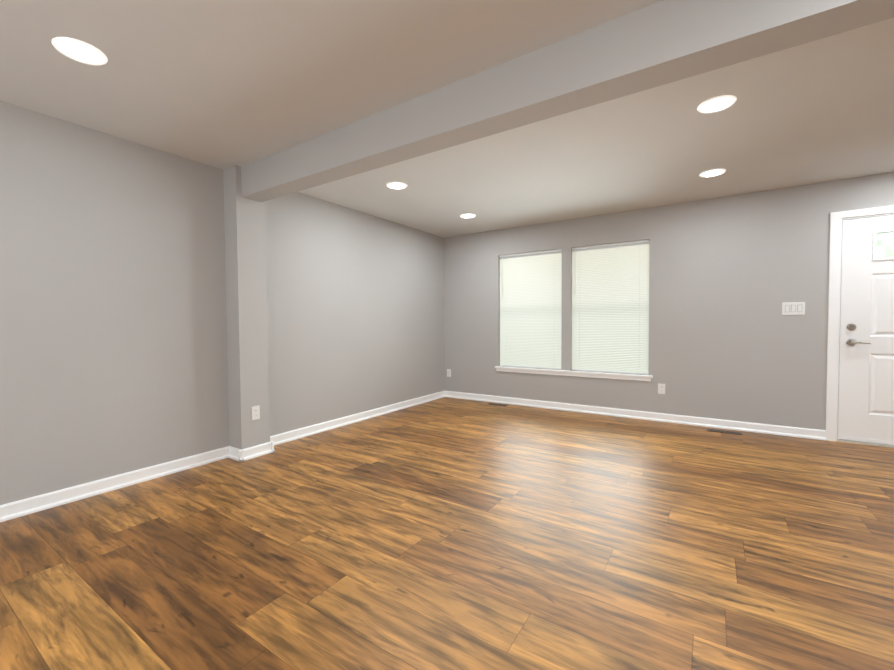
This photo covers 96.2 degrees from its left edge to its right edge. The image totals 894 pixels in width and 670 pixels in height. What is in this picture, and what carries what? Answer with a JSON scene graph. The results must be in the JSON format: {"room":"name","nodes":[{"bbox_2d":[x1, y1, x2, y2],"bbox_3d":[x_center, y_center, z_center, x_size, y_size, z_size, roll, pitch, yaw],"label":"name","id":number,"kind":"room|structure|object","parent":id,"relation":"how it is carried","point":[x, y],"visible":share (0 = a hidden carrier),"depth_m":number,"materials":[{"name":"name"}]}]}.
{"room":"empty living room","nodes":[
{"label":"empty living room","id":0,"kind":"room"},
{"bbox_2d":[0,101,444,504],"bbox_3d":[-2.005,-0.170,3.353,0.187,2.440,7.199,1,2,33],"label":"wall","id":1,"kind":"structure","parent":0,"point":[113,341],"depth_m":2.99,"materials":[{"name":"grey paint"}]},
{"bbox_2d":[0,446,235,521],"bbox_3d":[-2.832,1.051,1.973,0.026,0.092,3.536,1,2,33],"label":"baseboard","id":2,"kind":"structure","parent":1,"relation":"attached to","point":[20,508],"depth_m":2.74,"materials":[{"name":"white wood"}]},
{"bbox_2d":[270,391,443,443],"bbox_3d":[-0.870,0.950,4.912,0.026,0.092,3.015,1,2,33],"label":"baseboard","id":3,"kind":"structure","parent":1,"relation":"attached to","point":[299,433],"depth_m":4.56,"materials":[{"name":"white wood"}]},
{"bbox_2d":[0,397,893,669],"bbox_3d":[0.745,1.146,1.593,7.226,0.120,7.679,1,2,33],"label":"floor","id":4,"kind":"structure","parent":0,"point":[446,533],"depth_m":1.96,"materials":[{"name":"brown wood"}]},
{"bbox_2d":[223,165,269,448],"bbox_3d":[-1.738,-0.176,3.483,0.210,2.440,0.259,1,2,33],"label":"pilaster column","id":5,"kind":"structure","parent":4,"relation":"on","point":[246,297],"depth_m":3.39,"materials":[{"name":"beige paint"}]},
{"bbox_2d":[251,405,259,419],"bbox_3d":[-1.642,0.669,3.447,0.007,0.118,0.073,1,2,33],"label":"electrical outlet","id":6,"kind":"object","parent":5,"relation":"attached to","point":[255,412],"visible":1,"depth_m":3.44,"materials":[{"name":"white plastic"}]},
{"bbox_2d":[236,439,279,461],"bbox_3d":[-1.632,0.999,3.454,0.026,0.092,0.311,1,2,33],"label":"baseboard","id":7,"kind":"structure","parent":4,"relation":"on","point":[266,448],"depth_m":3.45,"materials":[{"name":"white wood"}]},
{"bbox_2d":[489,403,507,405],"bbox_3d":[0.703,0.963,5.558,0.280,0.004,0.105,1,2,33],"label":"floor vent","id":8,"kind":"object","parent":4,"relation":"in","point":[497,404],"visible":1,"depth_m":5.55,"materials":[{"name":"brown metal"}]},
{"bbox_2d":[707,429,741,434],"bbox_3d":[2.844,0.993,4.118,0.300,0.004,0.105,1,2,33],"label":"floor vent","id":9,"kind":"object","parent":4,"relation":"in","point":[727,432],"visible":1,"depth_m":4.12,"materials":[{"name":"brown metal"}]},
{"bbox_2d":[0,0,893,237],"bbox_3d":[0.729,-1.413,1.515,7.226,0.120,7.679,1,2,33],"label":"ceiling","id":10,"kind":"structure","parent":0,"point":[222,84],"depth_m":2.34,"materials":[{"name":"white paint"}]},
{"bbox_2d":[52,37,106,64],"bbox_3d":[-1.743,-1.345,1.909,0.196,0.006,0.196,1,2,33],"label":"recessed light","id":11,"kind":"object","parent":10,"relation":"in","point":[79,51],"visible":1,"depth_m":1.90,"materials":[{"name":"white plastic"}]},
{"bbox_2d":[386,182,406,188],"bbox_3d":[-0.475,-1.411,3.796,0.196,0.006,0.196,1,2,33],"label":"recessed light","id":12,"kind":"object","parent":10,"relation":"in","point":[396,185],"visible":1,"depth_m":3.79,"materials":[{"name":"white plastic"}]},
{"bbox_2d":[460,214,475,217],"bbox_3d":[0.255,-1.449,4.885,0.196,0.006,0.196,1,2,33],"label":"recessed light","id":13,"kind":"object","parent":10,"relation":"in","point":[468,215],"visible":1,"depth_m":4.87,"materials":[{"name":"white plastic"}]},
{"bbox_2d":[241,0,893,201],"bbox_3d":[0.944,-1.236,1.692,6.256,0.248,0.176,1,2,33],"label":"beam","id":14,"kind":"structure","parent":10,"relation":"attached to","point":[663,42],"depth_m":1.86,"materials":[{"name":"beige paint"}]},
{"bbox_2d":[699,169,725,176],"bbox_3d":[2.332,-1.421,3.525,0.196,0.006,0.196,1,2,33],"label":"recessed light","id":15,"kind":"object","parent":10,"relation":"in","point":[712,172],"visible":0.98,"depth_m":3.52,"materials":[{"name":"white plastic"}]},
{"bbox_2d":[697,95,736,112],"bbox_3d":[1.619,-1.382,2.409,0.196,0.006,0.196,1,2,33],"label":"recessed light","id":16,"kind":"object","parent":10,"relation":"in","point":[717,104],"visible":1,"depth_m":2.40,"materials":[{"name":"white plastic"}]},
{"bbox_2d":[444,172,893,429],"bbox_3d":[2.679,-0.235,4.487,6.399,2.440,0.160,1,2,33],"label":"wall","id":17,"kind":"structure","parent":0,"point":[728,276],"depth_m":4.32,"materials":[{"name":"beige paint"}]},
{"bbox_2d":[447,369,450,376],"bbox_3d":[0.029,0.582,6.154,0.073,0.118,0.007,1,2,33],"label":"electrical outlet","id":18,"kind":"object","parent":17,"relation":"attached to","point":[448,372],"visible":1,"depth_m":6.15,"materials":[{"name":"white plastic"}]},
{"bbox_2d":[499,249,561,368],"bbox_3d":[1.119,-0.337,5.451,0.888,1.561,0.041,1,2,33],"label":"window blind","id":19,"kind":"object","parent":17,"relation":"attached to","point":[530,309],"visible":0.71,"depth_m":5.44,"materials":[{"name":"grey plastic"}]},
{"bbox_2d":[501,251,561,258],"bbox_3d":[1.163,-0.338,5.518,0.900,1.566,0.075,1,2,33],"label":"window","id":20,"kind":"structure","parent":17,"relation":"in","point":[531,255],"depth_m":5.45,"materials":[{"name":"white plastic"}]},
{"bbox_2d":[495,366,652,380],"bbox_3d":[1.544,0.487,5.188,2.006,0.068,0.108,1,2,33],"label":"window sill","id":21,"kind":"structure","parent":17,"relation":"attached to","point":[583,374],"depth_m":5.06,"materials":[{"name":"white wood"}]},
{"bbox_2d":[572,242,649,372],"bbox_3d":[2.013,-0.326,4.960,0.900,1.566,0.075,1,2,33],"label":"window","id":22,"kind":"structure","parent":17,"relation":"in","point":[615,247],"depth_m":4.86,"materials":[{"name":"white plastic"}]},
{"bbox_2d":[572,240,649,373],"bbox_3d":[1.969,-0.325,4.894,0.888,1.561,0.041,1,2,33],"label":"window blind","id":23,"kind":"object","parent":22,"relation":"attached to","point":[610,309],"visible":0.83,"depth_m":4.88,"materials":[{"name":"grey plastic"}]},
{"bbox_2d":[444,391,825,439],"bbox_3d":[1.779,0.930,5.006,4.352,0.092,0.026,1,2,33],"label":"baseboard","id":24,"kind":"structure","parent":17,"relation":"attached to","point":[817,434],"depth_m":4.59,"materials":[{"name":"white wood"}]},
{"bbox_2d":[658,383,664,393],"bbox_3d":[2.444,0.612,4.570,0.073,0.118,0.007,1,2,33],"label":"electrical outlet","id":25,"kind":"object","parent":17,"relation":"attached to","point":[661,388],"visible":1,"depth_m":4.57,"materials":[{"name":"white plastic"}]},
{"bbox_2d":[782,302,804,314],"bbox_3d":[3.385,-0.259,3.920,0.172,0.125,0.010,1,2,33],"label":"switch plate","id":26,"kind":"object","parent":17,"relation":"attached to","point":[793,308],"visible":1,"depth_m":3.92,"materials":[{"name":"white plastic"}]},
{"bbox_2d":[826,205,893,440],"bbox_3d":[4.127,-0.068,3.532,1.168,2.145,0.177,1,2,33],"label":"door frame","id":27,"kind":"structure","parent":17,"relation":"attached to","point":[836,219],"depth_m":3.75,"materials":[{"name":"white wood"}]},
{"bbox_2d":[837,215,893,444],"bbox_3d":[4.086,-0.037,3.471,0.996,2.043,0.106,1,2,33],"label":"door","id":28,"kind":"structure","parent":17,"relation":"in","point":[866,383],"depth_m":3.66,"materials":[{"name":"white paint"}]},
{"bbox_2d":[837,439,893,447],"bbox_3d":[4.136,0.996,3.567,1.004,0.017,0.170,1,2,33],"label":"threshold","id":29,"kind":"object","parent":17,"relation":"attached to","point":[865,443],"depth_m":3.68,"materials":[{"name":"beige wood"}]},
{"label":"outside","id":30,"kind":"structure","parent":0,"visible":0},
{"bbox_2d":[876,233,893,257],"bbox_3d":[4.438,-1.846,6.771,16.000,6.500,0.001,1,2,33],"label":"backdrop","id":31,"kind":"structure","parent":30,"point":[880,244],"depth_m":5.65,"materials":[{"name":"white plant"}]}
]}

